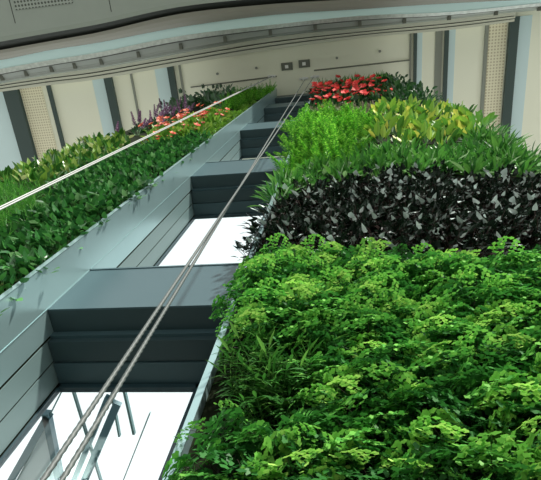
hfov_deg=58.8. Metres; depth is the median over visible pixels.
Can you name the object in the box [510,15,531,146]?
trim
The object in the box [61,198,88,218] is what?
ivy
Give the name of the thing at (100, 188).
ivy
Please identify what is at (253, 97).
fern
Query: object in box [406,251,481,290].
fern
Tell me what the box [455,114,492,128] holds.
leaf plant
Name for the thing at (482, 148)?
peace lily
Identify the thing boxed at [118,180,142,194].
ivy
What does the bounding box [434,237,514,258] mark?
plant
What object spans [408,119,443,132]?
leaf plant
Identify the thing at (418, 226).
plant
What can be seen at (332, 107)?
fern
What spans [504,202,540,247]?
plant
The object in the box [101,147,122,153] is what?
pothos
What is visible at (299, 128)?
fern
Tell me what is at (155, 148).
ivy
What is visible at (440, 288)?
fern
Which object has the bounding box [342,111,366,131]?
fern
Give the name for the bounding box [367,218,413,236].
plant
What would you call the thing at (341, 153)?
peace lily
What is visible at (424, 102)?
leaf plant
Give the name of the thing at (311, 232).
plant
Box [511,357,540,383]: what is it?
fern
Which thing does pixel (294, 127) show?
fern
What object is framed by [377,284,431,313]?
fern
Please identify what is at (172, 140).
ivy
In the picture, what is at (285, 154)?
fern
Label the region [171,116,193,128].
flowering plant
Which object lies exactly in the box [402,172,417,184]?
plant
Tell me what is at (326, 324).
fern
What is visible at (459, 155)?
peace lily
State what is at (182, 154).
ivy
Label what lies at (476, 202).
plant
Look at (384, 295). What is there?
fern
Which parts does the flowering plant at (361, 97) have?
flower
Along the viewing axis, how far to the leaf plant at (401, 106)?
8.15 m
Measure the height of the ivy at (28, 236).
0.381 m
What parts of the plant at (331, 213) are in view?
stem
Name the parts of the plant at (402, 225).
stem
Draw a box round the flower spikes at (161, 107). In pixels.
[157,98,170,115]
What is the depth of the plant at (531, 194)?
3.56 m
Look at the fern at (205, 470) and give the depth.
1.44 m
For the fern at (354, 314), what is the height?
0.165 m
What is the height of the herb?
0.248 m
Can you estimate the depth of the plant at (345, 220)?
3.45 m
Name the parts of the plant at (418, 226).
stem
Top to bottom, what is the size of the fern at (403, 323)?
0.220 m
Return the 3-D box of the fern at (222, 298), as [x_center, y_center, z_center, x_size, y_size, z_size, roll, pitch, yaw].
[-0.158,0.304,2.500,0.362,0.272,0.201,-32,-75,18]
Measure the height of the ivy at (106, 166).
0.321 m
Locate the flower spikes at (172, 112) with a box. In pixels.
[166,106,175,121]
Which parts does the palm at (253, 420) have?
stem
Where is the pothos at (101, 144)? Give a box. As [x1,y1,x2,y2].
[86,139,110,148]
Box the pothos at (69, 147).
[63,141,82,152]
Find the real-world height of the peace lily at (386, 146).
0.525 m
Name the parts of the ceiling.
vent panel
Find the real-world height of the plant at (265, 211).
0.318 m
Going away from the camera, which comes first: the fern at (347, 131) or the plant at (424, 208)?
the plant at (424, 208)
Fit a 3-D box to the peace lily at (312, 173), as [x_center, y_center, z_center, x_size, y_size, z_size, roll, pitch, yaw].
[0.382,-0.646,4.831,0.384,0.363,0.202,-20,-72,14]
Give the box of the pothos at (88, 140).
[83,136,100,149]
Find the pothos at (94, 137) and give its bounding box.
[84,132,96,143]
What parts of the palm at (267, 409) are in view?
stem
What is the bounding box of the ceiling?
[0,0,540,83]
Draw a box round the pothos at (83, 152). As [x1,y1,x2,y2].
[73,147,89,156]
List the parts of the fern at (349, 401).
stem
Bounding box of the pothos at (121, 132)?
[105,127,133,138]
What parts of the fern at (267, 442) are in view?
stem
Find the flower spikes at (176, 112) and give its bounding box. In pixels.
[174,97,183,115]
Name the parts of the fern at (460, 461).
stem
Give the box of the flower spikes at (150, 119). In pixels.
[142,110,164,133]
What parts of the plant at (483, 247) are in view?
stem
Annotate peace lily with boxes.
[248,175,303,207]
[259,180,298,197]
[260,165,310,187]
[271,166,300,181]
[284,170,315,188]
[287,167,320,185]
[294,158,322,175]
[296,153,342,177]
[298,169,331,189]
[307,157,329,168]
[313,153,343,168]
[317,158,363,183]
[325,151,371,174]
[331,164,375,181]
[332,149,366,161]
[349,149,383,170]
[351,140,379,155]
[356,148,389,167]
[358,155,390,178]
[361,140,382,151]
[362,145,404,172]
[370,145,388,157]
[371,134,410,154]
[371,150,407,169]
[380,138,408,151]
[384,151,435,172]
[385,142,426,166]
[391,137,426,150]
[392,141,413,157]
[402,154,447,177]
[403,141,433,162]
[409,142,438,153]
[412,144,452,169]
[423,146,447,158]
[426,146,455,163]
[427,137,461,150]
[427,151,466,171]
[431,155,463,174]
[435,140,469,158]
[437,146,476,160]
[441,153,471,174]
[444,136,478,150]
[449,153,499,178]
[454,138,492,160]
[454,151,474,162]
[457,125,497,143]
[461,135,493,152]
[461,150,490,171]
[465,128,498,141]
[466,137,492,152]
[467,118,504,134]
[471,129,510,145]
[472,127,499,141]
[475,155,519,177]
[477,118,513,137]
[477,150,507,165]
[479,133,526,152]
[480,139,517,156]
[486,130,531,148]
[487,132,528,146]
[492,143,540,166]
[495,142,530,155]
[495,146,539,170]
[508,151,540,168]
[511,158,540,177]
[513,138,540,164]
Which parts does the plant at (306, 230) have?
stem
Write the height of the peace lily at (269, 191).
0.548 m
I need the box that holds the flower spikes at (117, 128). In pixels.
[112,121,118,133]
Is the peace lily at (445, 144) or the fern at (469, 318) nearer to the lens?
the fern at (469, 318)
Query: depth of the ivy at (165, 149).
6.94 m
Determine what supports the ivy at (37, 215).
attached to the wall at (134, 138)
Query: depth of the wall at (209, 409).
2.00 m
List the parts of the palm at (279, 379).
stem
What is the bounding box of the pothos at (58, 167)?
[26,161,65,184]
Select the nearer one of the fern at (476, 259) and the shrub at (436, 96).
the fern at (476, 259)
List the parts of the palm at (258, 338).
stem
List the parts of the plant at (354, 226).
stem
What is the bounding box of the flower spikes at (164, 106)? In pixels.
[163,100,176,119]
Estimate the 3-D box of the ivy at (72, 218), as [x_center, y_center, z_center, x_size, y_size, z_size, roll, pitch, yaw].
[-1.769,-0.227,4.373,0.341,0.322,0.159,15,-67,1]
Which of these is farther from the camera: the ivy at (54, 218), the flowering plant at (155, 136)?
the flowering plant at (155, 136)
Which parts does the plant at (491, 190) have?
stem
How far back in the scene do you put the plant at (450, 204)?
3.48 m
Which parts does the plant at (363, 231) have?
stem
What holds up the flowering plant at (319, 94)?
attached to the wall at (209, 409)
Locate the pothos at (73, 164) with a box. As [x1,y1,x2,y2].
[61,155,84,172]
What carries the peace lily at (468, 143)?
attached to the wall at (209, 409)
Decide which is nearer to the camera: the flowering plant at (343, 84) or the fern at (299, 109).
the fern at (299, 109)
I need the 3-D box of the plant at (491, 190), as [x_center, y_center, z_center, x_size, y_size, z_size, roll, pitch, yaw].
[1.621,-0.291,3.660,0.340,0.270,0.169,-20,-72,14]
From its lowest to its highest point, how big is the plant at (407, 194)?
0.272 m
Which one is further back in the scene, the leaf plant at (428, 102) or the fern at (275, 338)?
the leaf plant at (428, 102)
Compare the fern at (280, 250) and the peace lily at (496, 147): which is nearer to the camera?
the fern at (280, 250)
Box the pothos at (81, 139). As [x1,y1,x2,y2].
[74,136,88,148]
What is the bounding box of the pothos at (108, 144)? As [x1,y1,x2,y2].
[100,140,123,152]
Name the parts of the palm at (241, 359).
stem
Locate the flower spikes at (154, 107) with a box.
[152,104,166,122]
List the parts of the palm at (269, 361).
stem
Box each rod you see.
[191,76,276,87]
[314,60,409,70]
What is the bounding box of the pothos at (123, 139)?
[115,135,130,146]
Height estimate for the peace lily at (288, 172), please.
0.390 m
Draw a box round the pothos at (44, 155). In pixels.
[41,152,53,163]
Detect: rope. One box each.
[0,76,270,207]
[0,76,272,209]
[40,77,313,479]
[59,80,304,479]
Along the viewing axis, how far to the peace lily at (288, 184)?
4.48 m
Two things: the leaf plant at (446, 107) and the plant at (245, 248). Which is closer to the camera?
the plant at (245, 248)
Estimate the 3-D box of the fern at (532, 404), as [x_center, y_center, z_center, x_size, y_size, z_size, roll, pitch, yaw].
[0.972,0.556,1.491,0.409,0.302,0.272,-7,-69,10]
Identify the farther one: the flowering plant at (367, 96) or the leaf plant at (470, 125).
the flowering plant at (367, 96)
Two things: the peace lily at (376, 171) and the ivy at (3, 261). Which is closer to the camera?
the ivy at (3, 261)
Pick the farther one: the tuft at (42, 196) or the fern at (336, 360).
the tuft at (42, 196)
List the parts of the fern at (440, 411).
stem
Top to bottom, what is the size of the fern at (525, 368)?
0.256 m
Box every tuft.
[0,167,24,192]
[0,175,30,193]
[0,181,18,198]
[0,186,12,204]
[0,188,24,209]
[0,195,43,219]
[0,202,20,221]
[0,204,44,226]
[2,179,36,198]
[2,180,35,193]
[2,180,42,201]
[4,185,59,206]
[5,191,31,214]
[9,196,48,212]
[13,185,45,202]
[15,176,45,192]
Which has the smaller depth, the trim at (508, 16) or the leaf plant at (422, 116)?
the leaf plant at (422, 116)
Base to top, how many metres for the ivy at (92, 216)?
0.349 m
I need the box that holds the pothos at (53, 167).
[41,164,64,175]
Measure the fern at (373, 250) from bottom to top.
0.283 m
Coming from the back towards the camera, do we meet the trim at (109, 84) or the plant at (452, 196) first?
the trim at (109, 84)
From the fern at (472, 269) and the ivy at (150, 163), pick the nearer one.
the fern at (472, 269)
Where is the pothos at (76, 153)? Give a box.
[65,150,87,161]
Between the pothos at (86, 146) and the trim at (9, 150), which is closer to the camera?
the pothos at (86, 146)
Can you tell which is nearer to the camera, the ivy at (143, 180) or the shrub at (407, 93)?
the ivy at (143, 180)
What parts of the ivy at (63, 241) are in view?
stem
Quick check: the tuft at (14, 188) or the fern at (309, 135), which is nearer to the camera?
the tuft at (14, 188)
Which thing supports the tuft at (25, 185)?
attached to the wall at (134, 138)
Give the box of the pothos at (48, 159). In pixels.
[34,154,57,169]
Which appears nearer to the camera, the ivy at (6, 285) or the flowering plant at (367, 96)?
the ivy at (6, 285)
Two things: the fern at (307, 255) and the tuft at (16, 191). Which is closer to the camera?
the fern at (307, 255)
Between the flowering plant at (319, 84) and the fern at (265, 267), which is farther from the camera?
the flowering plant at (319, 84)
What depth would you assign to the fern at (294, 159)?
5.54 m
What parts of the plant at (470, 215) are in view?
stem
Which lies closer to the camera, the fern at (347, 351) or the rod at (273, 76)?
the fern at (347, 351)
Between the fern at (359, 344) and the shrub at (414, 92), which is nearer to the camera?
the fern at (359, 344)
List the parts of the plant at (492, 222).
stem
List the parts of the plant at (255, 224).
stem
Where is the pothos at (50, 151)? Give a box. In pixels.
[41,148,68,157]
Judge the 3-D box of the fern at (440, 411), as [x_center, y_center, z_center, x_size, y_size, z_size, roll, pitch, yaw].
[0.573,0.649,1.429,0.375,0.241,0.232,15,-67,1]
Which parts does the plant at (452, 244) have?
stem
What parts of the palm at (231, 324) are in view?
stem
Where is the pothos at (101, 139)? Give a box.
[89,136,108,145]
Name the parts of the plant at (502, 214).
stem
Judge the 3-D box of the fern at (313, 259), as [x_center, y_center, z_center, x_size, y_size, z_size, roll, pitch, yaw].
[0.214,0.238,2.586,0.341,0.260,0.218,-28,-74,17]
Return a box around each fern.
[162,407,294,479]
[173,399,255,479]
[178,441,283,479]
[186,468,218,479]
[188,476,217,479]
[200,421,296,474]
[208,278,270,320]
[215,296,279,338]
[216,100,230,109]
[216,307,286,364]
[220,254,290,307]
[222,262,282,288]
[224,277,288,327]
[225,95,243,109]
[226,408,348,479]
[228,303,307,351]
[229,94,246,104]
[230,85,246,99]
[233,460,287,479]
[234,261,255,279]
[237,93,251,103]
[239,90,256,103]
[240,283,297,326]
[242,247,277,269]
[246,253,291,286]
[247,254,311,287]
[247,329,306,372]
[248,298,319,353]
[248,428,362,479]
[249,295,303,329]
[251,86,265,95]
[252,84,268,93]
[255,88,263,99]
[257,232,293,255]
[259,421,364,479]
[260,263,325,292]
[262,249,319,279]
[262,317,340,364]
[266,81,275,89]
[266,150,310,175]
[268,247,307,270]
[268,283,340,329]
[269,404,379,468]
[270,276,336,321]
[273,135,307,158]
[273,248,323,277]
[274,383,370,469]
[275,364,379,408]
[277,121,313,143]
[279,110,306,131]
[281,136,331,167]
[281,244,318,270]
[282,121,318,151]
[283,109,312,125]
[285,109,317,137]
[286,308,358,362]
[286,415,412,473]
[287,143,325,165]
[287,255,342,289]
[288,273,333,305]
[288,337,382,384]
[288,340,382,394]
[290,112,321,135]
[291,121,326,138]
[294,127,322,145]
[295,234,342,270]
[295,266,354,308]
[296,103,324,118]
[296,117,324,130]
[296,134,337,157]
[297,290,356,320]
[297,312,345,343]
[298,110,323,132]
[298,114,323,136]
[300,260,337,278]
[300,465,344,479]
[302,278,354,311]
[302,296,393,338]
[303,107,323,122]
[303,123,330,152]
[304,358,376,396]
[306,105,335,121]
[306,251,345,269]
[307,119,340,135]
[307,266,358,294]
[310,99,338,116]
[310,134,359,164]
[312,241,342,266]
[312,283,342,310]
[312,365,416,435]
[312,428,424,479]
[313,134,355,159]
[314,107,337,120]
[315,124,356,150]
[315,136,354,154]
[316,111,343,129]
[316,117,355,141]
[317,361,443,468]
[318,113,351,132]
[320,116,355,138]
[320,245,367,268]
[321,113,349,128]
[323,295,402,358]
[323,308,382,342]
[324,120,360,141]
[326,138,378,162]
[326,251,378,279]
[326,269,381,294]
[327,105,357,117]
[328,101,349,114]
[329,121,372,148]
[331,308,423,358]
[333,246,386,269]
[333,309,398,345]
[333,398,433,448]
[334,130,357,146]
[334,280,392,310]
[335,123,355,133]
[335,133,367,154]
[336,272,412,338]
[339,109,373,128]
[339,129,369,151]
[339,249,394,286]
[339,341,450,401]
[340,410,451,475]
[342,102,373,120]
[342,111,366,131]
[344,101,363,113]
[346,254,395,285]
[347,111,384,141]
[348,332,401,382]
[352,237,408,268]
[352,256,420,296]
[354,107,373,122]
[354,280,419,314]
[355,252,413,275]
[355,288,432,340]
[355,332,438,379]
[356,102,380,121]
[356,112,379,127]
[356,259,415,282]
[359,347,455,397]
[364,439,448,479]
[367,269,424,301]
[373,253,450,291]
[373,399,469,466]
[376,372,462,435]
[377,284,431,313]
[378,316,447,363]
[379,374,509,453]
[380,296,422,315]
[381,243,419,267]
[389,297,460,326]
[390,415,505,479]
[391,342,499,395]
[391,445,470,479]
[394,270,451,296]
[395,251,454,285]
[395,300,458,338]
[395,369,499,431]
[398,407,522,479]
[399,333,477,384]
[402,309,477,354]
[404,242,437,271]
[405,336,487,373]
[405,379,520,445]
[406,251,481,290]
[407,277,463,307]
[408,269,468,310]
[411,295,474,339]
[417,439,519,479]
[421,317,498,362]
[425,274,504,315]
[428,368,540,425]
[429,253,504,287]
[431,300,485,324]
[432,263,528,330]
[433,248,474,275]
[442,430,540,479]
[446,311,520,346]
[447,328,538,403]
[448,363,540,432]
[449,272,490,302]
[450,275,532,310]
[453,431,540,479]
[454,326,537,372]
[455,315,521,353]
[456,249,506,278]
[456,260,522,287]
[461,370,540,452]
[468,267,540,290]
[468,324,540,369]
[470,305,529,347]
[473,254,520,279]
[475,438,534,479]
[480,299,540,330]
[481,350,539,399]
[482,273,540,324]
[484,236,540,282]
[484,406,540,473]
[491,272,540,308]
[495,259,530,275]
[495,284,540,308]
[495,300,540,349]
[497,250,540,267]
[497,373,540,440]
[498,289,540,323]
[500,244,540,263]
[500,328,540,383]
[504,262,540,289]
[506,429,540,479]
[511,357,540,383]
[515,399,540,413]
[515,462,540,479]
[519,307,540,319]
[520,260,540,285]
[520,263,540,278]
[524,325,540,350]
[527,352,540,383]
[532,276,540,292]
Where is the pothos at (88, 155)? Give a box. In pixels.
[76,150,99,163]
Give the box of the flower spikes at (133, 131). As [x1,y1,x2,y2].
[128,111,146,135]
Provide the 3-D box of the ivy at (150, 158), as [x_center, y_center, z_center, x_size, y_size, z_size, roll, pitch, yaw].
[-1.570,-0.987,6.255,0.335,0.337,0.179,-40,-78,19]
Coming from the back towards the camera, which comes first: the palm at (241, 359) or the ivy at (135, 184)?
the ivy at (135, 184)
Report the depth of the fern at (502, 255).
2.51 m
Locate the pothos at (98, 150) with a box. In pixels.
[91,144,108,156]
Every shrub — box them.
[157,99,178,112]
[167,102,188,112]
[170,88,195,103]
[170,94,193,108]
[181,94,202,107]
[191,92,214,107]
[195,84,217,96]
[203,91,221,102]
[206,97,227,108]
[213,83,235,95]
[216,90,224,98]
[374,76,400,87]
[379,74,402,86]
[380,81,407,94]
[381,86,403,99]
[385,82,419,99]
[385,89,408,100]
[386,73,407,83]
[386,80,412,92]
[387,90,422,102]
[396,81,426,99]
[396,90,423,102]
[404,80,437,99]
[417,87,443,101]
[417,91,438,104]
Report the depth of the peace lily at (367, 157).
5.04 m
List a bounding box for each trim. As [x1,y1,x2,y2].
[0,12,515,84]
[0,16,512,85]
[0,16,514,87]
[0,18,513,88]
[0,19,514,91]
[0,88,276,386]
[0,92,21,171]
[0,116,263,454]
[3,84,37,162]
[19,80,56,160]
[44,79,65,148]
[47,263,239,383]
[92,72,114,136]
[103,73,121,132]
[130,74,140,122]
[155,64,170,113]
[162,92,313,479]
[166,59,178,101]
[178,65,184,94]
[191,157,286,215]
[240,119,300,155]
[264,101,308,121]
[275,93,309,102]
[409,33,411,81]
[413,29,416,89]
[416,33,421,84]
[434,27,442,104]
[442,26,448,102]
[447,26,455,104]
[480,19,488,122]
[501,16,519,137]
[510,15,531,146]
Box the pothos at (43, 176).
[12,170,50,189]
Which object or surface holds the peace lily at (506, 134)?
attached to the wall at (209, 409)
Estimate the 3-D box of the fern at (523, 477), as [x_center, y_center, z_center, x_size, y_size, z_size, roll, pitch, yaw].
[0.786,0.706,1.196,0.406,0.257,0.246,-1,-68,7]
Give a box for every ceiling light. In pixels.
[281,62,292,70]
[298,59,309,67]
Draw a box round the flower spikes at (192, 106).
[180,94,194,113]
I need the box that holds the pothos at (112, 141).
[108,137,123,147]
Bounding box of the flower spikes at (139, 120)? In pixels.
[133,109,152,131]
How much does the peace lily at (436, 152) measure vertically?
0.431 m
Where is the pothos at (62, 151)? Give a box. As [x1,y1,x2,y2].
[59,145,72,156]
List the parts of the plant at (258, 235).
stem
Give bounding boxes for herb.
[216,121,226,127]
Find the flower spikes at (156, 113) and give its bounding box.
[147,103,164,126]
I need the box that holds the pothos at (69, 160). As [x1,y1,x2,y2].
[56,156,84,171]
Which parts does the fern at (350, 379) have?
stem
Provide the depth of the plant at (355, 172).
4.58 m
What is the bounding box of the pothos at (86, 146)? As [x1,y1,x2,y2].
[75,143,90,150]
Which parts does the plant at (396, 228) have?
stem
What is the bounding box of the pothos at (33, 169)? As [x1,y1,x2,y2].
[13,166,45,180]
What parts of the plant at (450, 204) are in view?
stem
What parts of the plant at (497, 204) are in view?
stem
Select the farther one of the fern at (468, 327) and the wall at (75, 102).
the wall at (75, 102)
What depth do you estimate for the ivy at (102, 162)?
6.23 m
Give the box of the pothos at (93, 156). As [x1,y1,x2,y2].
[77,152,97,163]
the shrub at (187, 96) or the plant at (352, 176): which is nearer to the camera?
the plant at (352, 176)
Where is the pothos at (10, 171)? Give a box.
[0,165,27,186]
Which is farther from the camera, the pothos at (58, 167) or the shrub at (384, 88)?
the shrub at (384, 88)
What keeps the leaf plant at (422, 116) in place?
attached to the wall at (209, 409)
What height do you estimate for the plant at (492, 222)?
0.306 m
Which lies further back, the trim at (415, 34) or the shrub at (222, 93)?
the trim at (415, 34)
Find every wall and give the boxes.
[0,97,264,456]
[19,10,540,159]
[179,87,540,479]
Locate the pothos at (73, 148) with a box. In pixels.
[69,146,81,153]
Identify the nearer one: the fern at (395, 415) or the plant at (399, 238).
the fern at (395, 415)
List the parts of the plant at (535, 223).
stem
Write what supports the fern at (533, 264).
attached to the wall at (209, 409)
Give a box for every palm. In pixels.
[207,335,302,432]
[211,325,281,415]
[215,325,280,400]
[215,374,286,464]
[216,321,310,408]
[216,345,305,451]
[231,352,313,461]
[239,335,345,452]
[241,322,308,381]
[253,338,328,423]
[275,322,350,395]
[288,338,358,414]
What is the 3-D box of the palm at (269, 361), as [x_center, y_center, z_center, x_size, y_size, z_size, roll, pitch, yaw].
[-0.020,0.593,1.633,0.321,0.421,0.237,-32,-75,18]
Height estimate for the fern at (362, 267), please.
0.245 m
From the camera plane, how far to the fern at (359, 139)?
6.24 m
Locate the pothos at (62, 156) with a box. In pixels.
[51,152,75,162]
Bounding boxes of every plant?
[138,122,168,141]
[140,131,160,144]
[144,119,163,133]
[156,115,180,134]
[156,123,176,137]
[156,131,175,141]
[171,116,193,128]
[172,108,190,120]
[173,113,199,133]
[177,123,200,136]
[183,115,199,124]
[183,121,211,132]
[191,113,214,129]
[196,103,215,115]
[196,112,207,122]
[199,113,221,123]
[200,110,228,121]
[205,109,223,115]
[213,101,231,116]
[220,107,230,117]
[231,236,279,260]
[234,225,283,251]
[237,235,281,260]
[238,205,294,237]
[247,206,293,226]
[247,214,301,243]
[252,194,288,215]
[257,204,315,233]
[257,224,298,247]
[263,231,320,257]
[270,220,320,248]
[271,205,318,221]
[273,212,304,237]
[274,186,326,216]
[276,209,303,226]
[277,180,317,201]
[278,196,310,210]
[278,218,325,234]
[285,189,315,210]
[288,228,349,251]
[291,175,327,197]
[292,199,327,219]
[293,177,339,202]
[294,211,322,238]
[298,188,338,211]
[299,203,349,231]
[301,95,321,108]
[302,198,351,225]
[303,182,353,207]
[303,225,346,245]
[306,81,322,93]
[309,83,323,96]
[311,83,332,97]
[311,187,349,210]
[312,89,327,101]
[312,196,349,217]
[314,216,370,246]
[314,230,347,258]
[315,95,326,105]
[316,227,351,256]
[317,215,348,237]
[321,203,355,226]
[324,81,336,94]
[324,93,341,106]
[324,177,344,190]
[326,170,360,188]
[326,198,389,226]
[328,176,356,191]
[329,75,343,85]
[331,223,389,258]
[332,86,348,103]
[333,81,349,89]
[333,205,392,237]
[334,197,356,210]
[336,189,368,201]
[337,92,360,101]
[339,86,352,97]
[340,193,384,215]
[343,186,398,210]
[344,86,368,106]
[344,179,374,188]
[344,189,371,204]
[345,78,359,88]
[345,82,358,92]
[346,175,378,191]
[347,166,387,184]
[347,203,367,223]
[349,81,368,95]
[350,74,364,84]
[351,185,394,204]
[354,206,415,226]
[355,201,387,227]
[357,86,370,97]
[357,188,412,214]
[358,121,391,142]
[358,211,411,244]
[359,76,371,87]
[361,176,395,189]
[362,89,380,100]
[363,120,386,130]
[363,175,396,193]
[365,80,378,90]
[366,179,405,193]
[367,74,382,87]
[367,164,404,183]
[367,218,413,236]
[368,84,379,97]
[371,101,396,113]
[371,103,397,118]
[371,183,406,204]
[374,110,396,122]
[374,114,405,134]
[374,183,404,197]
[374,229,439,254]
[374,235,418,256]
[376,215,425,244]
[377,79,391,93]
[377,162,408,181]
[378,96,400,103]
[378,167,404,186]
[379,204,423,224]
[381,97,403,113]
[383,234,415,260]
[388,182,426,198]
[388,221,450,256]
[389,196,429,220]
[390,126,405,141]
[390,190,426,204]
[390,193,428,211]
[392,113,421,136]
[393,179,445,206]
[394,101,418,115]
[394,125,426,146]
[394,175,448,194]
[395,192,460,219]
[396,108,417,125]
[396,177,412,193]
[396,213,422,234]
[397,93,421,106]
[397,166,429,179]
[399,209,447,239]
[400,101,418,105]
[401,113,427,126]
[401,175,449,185]
[402,121,436,144]
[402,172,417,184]
[403,112,411,127]
[403,200,453,230]
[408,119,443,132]
[408,197,470,224]
[409,104,430,116]
[409,159,460,180]
[409,162,440,180]
[409,171,454,191]
[410,178,467,205]
[410,184,461,213]
[413,234,443,260]
[414,100,443,116]
[415,214,471,237]
[417,110,438,121]
[419,168,459,186]
[420,193,470,217]
[421,97,438,106]
[421,210,486,242]
[423,97,441,108]
[424,223,486,252]
[426,182,470,199]
[431,112,450,130]
[432,122,461,139]
[434,125,463,147]
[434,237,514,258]
[437,115,466,129]
[437,210,481,233]
[438,98,451,115]
[439,167,463,185]
[441,111,466,127]
[442,101,461,117]
[442,209,494,222]
[444,103,466,114]
[444,105,455,118]
[444,170,486,186]
[445,181,481,203]
[446,212,510,245]
[447,177,465,192]
[448,192,476,212]
[449,195,525,222]
[449,216,506,246]
[450,101,476,117]
[450,183,501,196]
[453,106,481,118]
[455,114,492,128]
[455,121,479,137]
[455,202,489,218]
[462,110,497,126]
[462,172,497,188]
[462,181,506,202]
[462,187,501,208]
[465,171,493,185]
[466,171,516,191]
[467,205,522,229]
[467,217,518,249]
[468,191,522,211]
[469,231,525,260]
[470,185,525,198]
[473,200,527,226]
[481,175,540,200]
[482,162,515,181]
[485,195,508,214]
[489,191,538,212]
[491,167,521,188]
[494,208,540,241]
[495,176,535,195]
[497,194,533,218]
[499,212,540,245]
[499,243,540,253]
[502,177,540,201]
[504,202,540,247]
[505,186,540,206]
[516,193,540,218]
[516,204,540,231]
[519,176,540,196]
[520,190,540,207]
[521,170,540,181]
[534,217,540,242]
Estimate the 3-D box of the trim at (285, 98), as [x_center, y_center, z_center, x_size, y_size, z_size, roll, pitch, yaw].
[0.920,-4.869,17.185,1.420,0.900,0.592,-3,-69,8]
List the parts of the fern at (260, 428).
stem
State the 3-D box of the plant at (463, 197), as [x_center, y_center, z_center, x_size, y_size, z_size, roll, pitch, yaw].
[1.464,-0.275,3.654,0.311,0.270,0.165,16,-67,1]
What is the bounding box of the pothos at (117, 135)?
[105,134,126,142]
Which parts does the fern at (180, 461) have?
stem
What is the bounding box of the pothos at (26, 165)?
[20,155,38,170]
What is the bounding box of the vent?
[483,19,507,134]
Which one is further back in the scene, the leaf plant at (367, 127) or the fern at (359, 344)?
the leaf plant at (367, 127)
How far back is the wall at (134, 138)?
5.11 m
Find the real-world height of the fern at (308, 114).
0.460 m
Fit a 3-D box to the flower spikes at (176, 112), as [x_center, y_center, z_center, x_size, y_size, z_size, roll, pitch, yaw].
[-2.358,-3.485,12.573,0.245,0.556,0.472,26,-67,-4]
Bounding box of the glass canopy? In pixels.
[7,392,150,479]
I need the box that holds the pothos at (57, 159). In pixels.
[38,154,76,173]
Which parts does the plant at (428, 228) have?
stem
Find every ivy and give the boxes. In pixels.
[0,213,29,227]
[0,221,29,239]
[0,223,24,237]
[0,230,49,256]
[0,231,29,251]
[0,235,18,258]
[0,245,48,274]
[0,245,59,273]
[0,250,9,270]
[0,250,56,281]
[0,265,28,300]
[0,275,9,294]
[8,205,45,222]
[9,223,52,246]
[10,209,50,230]
[22,224,51,237]
[24,212,58,231]
[26,203,65,226]
[27,198,71,221]
[28,194,62,219]
[31,207,55,221]
[31,224,69,248]
[31,232,69,254]
[34,221,87,249]
[35,193,61,204]
[35,193,73,211]
[39,180,75,200]
[40,221,82,233]
[44,180,72,194]
[44,214,67,229]
[45,178,78,188]
[48,174,66,186]
[51,215,88,239]
[54,192,76,205]
[55,185,82,196]
[57,206,92,223]
[57,211,96,229]
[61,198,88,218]
[64,170,91,184]
[65,186,96,203]
[65,187,94,206]
[70,195,113,219]
[72,176,97,189]
[75,194,113,213]
[76,177,99,187]
[77,165,98,175]
[78,173,102,186]
[80,156,111,165]
[80,211,110,231]
[82,184,111,199]
[83,189,110,204]
[84,192,130,205]
[85,158,115,167]
[85,176,106,184]
[85,185,126,201]
[85,200,120,216]
[89,179,110,189]
[94,163,118,179]
[95,160,111,173]
[96,168,127,182]
[98,175,125,192]
[102,170,130,183]
[102,182,125,192]
[105,151,134,165]
[107,162,129,177]
[109,184,145,203]
[112,159,137,171]
[113,163,144,175]
[116,155,137,165]
[117,178,140,191]
[118,169,146,182]
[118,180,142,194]
[124,157,146,167]
[125,155,140,162]
[125,173,158,191]
[129,143,146,149]
[130,145,156,155]
[130,159,162,176]
[131,156,148,163]
[137,168,163,183]
[139,149,158,159]
[140,155,160,167]
[144,142,163,153]
[145,136,164,143]
[145,164,165,174]
[146,138,167,144]
[148,151,172,159]
[152,153,175,167]
[152,160,177,172]
[157,152,181,160]
[158,143,184,153]
[158,159,173,166]
[163,155,183,165]
[164,138,181,147]
[164,147,185,156]
[167,145,194,159]
[169,138,186,149]
[169,144,192,152]
[179,143,198,153]
[183,136,208,146]
[189,136,205,144]
[190,130,212,137]
[193,132,212,139]
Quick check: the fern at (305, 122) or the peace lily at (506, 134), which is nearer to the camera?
the peace lily at (506, 134)
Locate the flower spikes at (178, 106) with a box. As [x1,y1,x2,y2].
[175,100,189,118]
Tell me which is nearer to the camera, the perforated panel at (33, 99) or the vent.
the vent
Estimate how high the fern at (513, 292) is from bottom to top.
0.155 m
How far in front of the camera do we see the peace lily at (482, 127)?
6.03 m
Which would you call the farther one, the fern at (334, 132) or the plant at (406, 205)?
the fern at (334, 132)
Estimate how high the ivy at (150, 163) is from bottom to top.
0.424 m
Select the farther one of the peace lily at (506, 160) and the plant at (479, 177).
the peace lily at (506, 160)
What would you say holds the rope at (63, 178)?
hanging from the bracket
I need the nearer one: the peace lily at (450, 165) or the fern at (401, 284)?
the fern at (401, 284)
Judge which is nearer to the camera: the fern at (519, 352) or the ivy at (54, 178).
the fern at (519, 352)
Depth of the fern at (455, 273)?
2.36 m
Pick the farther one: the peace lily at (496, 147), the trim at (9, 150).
the trim at (9, 150)
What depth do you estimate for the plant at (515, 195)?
3.54 m
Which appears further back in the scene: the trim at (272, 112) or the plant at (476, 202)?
the trim at (272, 112)
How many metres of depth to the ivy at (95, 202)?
4.39 m
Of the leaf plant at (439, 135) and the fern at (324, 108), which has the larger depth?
the fern at (324, 108)
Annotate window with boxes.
[0,384,198,479]
[155,212,263,265]
[240,154,281,159]
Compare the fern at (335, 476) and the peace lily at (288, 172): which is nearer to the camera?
the fern at (335, 476)
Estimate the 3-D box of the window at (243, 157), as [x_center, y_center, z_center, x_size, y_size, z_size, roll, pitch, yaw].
[-0.262,-1.256,8.967,1.070,3.058,0.040,-3,-69,8]
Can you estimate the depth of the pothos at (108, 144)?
7.72 m
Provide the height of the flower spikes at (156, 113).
0.625 m
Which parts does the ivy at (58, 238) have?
stem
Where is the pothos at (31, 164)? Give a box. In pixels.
[12,160,39,174]

